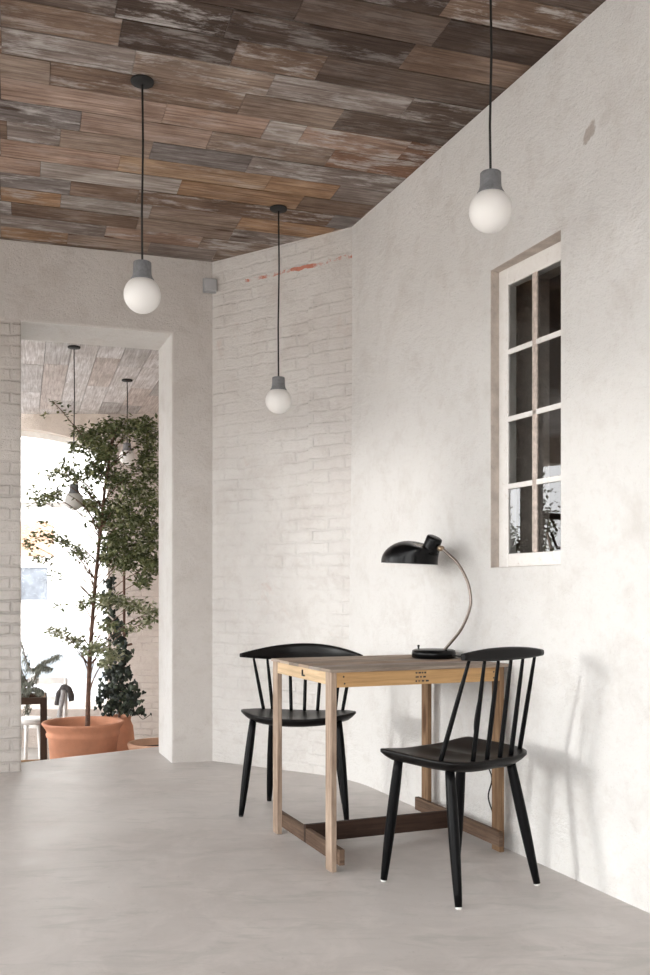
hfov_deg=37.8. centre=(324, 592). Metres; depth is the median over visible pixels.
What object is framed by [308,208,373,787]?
wall
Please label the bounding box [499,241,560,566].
window
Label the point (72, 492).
pendant lamp
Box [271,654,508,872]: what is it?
table
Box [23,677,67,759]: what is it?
chair
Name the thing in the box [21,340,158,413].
ceiling
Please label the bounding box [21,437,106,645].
window
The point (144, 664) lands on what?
wall
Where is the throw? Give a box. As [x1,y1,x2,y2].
[54,684,73,716]
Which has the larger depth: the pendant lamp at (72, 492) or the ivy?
the ivy
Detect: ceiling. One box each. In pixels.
[0,0,605,261]
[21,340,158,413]
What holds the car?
on the street
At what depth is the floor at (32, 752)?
9.45 m
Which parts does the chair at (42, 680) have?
leg, backrest, leg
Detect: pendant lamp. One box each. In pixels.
[64,345,82,509]
[119,379,134,464]
[124,74,160,313]
[265,205,291,413]
[469,0,511,233]
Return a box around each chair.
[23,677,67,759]
[238,643,362,819]
[380,647,543,909]
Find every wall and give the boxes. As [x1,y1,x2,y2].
[0,239,211,771]
[21,413,158,747]
[212,238,307,772]
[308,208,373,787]
[374,0,649,912]
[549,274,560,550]
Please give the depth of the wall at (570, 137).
3.66 m
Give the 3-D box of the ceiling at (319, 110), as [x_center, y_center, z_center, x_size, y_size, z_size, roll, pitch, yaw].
[1.918,-2.105,1.516,10.700,0.070,10.317,0,0,-18]
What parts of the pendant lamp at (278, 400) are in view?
globe, cord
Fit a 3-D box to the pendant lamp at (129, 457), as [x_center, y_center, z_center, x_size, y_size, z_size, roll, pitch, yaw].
[-1.718,-1.482,8.230,0.136,0.737,0.136,0,0,0]
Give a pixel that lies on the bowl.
(146, 742)
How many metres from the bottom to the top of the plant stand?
0.801 m
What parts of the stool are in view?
leg, leg, seat, leg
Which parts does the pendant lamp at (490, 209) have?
globe, cord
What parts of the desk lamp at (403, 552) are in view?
lamp shade, stem, power cord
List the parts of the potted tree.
pot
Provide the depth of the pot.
7.96 m
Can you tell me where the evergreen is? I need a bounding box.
[21,641,62,716]
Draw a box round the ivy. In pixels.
[94,551,151,750]
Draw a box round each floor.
[0,747,649,974]
[21,748,49,759]
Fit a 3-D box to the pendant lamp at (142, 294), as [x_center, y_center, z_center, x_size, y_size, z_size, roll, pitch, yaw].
[-0.738,-1.600,3.829,0.148,0.940,0.148,0,0,0]
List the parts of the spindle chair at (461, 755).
leg, seat, leg, leg, rail, leg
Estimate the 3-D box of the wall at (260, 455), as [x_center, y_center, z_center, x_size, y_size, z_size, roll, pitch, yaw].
[-0.344,-0.510,5.841,0.758,3.120,0.250,0,0,33]
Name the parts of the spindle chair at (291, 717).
leg, leg, seat, rail, leg, leg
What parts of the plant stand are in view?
rail, rail, rail, leg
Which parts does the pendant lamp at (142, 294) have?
globe, cord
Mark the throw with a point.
(60, 694)
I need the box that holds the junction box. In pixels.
[203,278,216,293]
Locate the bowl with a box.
[127,738,158,749]
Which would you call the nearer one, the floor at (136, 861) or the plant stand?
the floor at (136, 861)
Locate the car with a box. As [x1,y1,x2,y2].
[21,641,106,700]
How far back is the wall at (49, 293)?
5.86 m
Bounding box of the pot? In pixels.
[105,714,134,750]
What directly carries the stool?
on the floor at (32, 752)
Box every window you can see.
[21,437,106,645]
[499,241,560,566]
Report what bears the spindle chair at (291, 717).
on the floor at (136, 861)
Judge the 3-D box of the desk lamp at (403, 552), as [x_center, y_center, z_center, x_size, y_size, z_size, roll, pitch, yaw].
[0.518,0.393,4.162,0.624,1.307,0.260,0,0,41]
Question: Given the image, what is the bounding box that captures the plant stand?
[21,692,46,761]
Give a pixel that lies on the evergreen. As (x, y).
(26, 692)
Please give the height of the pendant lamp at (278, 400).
1.106 m
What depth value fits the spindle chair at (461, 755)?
3.33 m
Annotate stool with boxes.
[21,716,51,759]
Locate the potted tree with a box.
[21,399,158,758]
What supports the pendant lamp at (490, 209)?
hanging from the ceiling at (319, 110)
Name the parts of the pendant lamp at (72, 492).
globe, cord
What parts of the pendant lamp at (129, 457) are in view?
globe, cord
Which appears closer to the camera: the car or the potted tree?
the potted tree
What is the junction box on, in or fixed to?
attached to the wall at (49, 293)
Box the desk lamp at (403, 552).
[381,534,491,810]

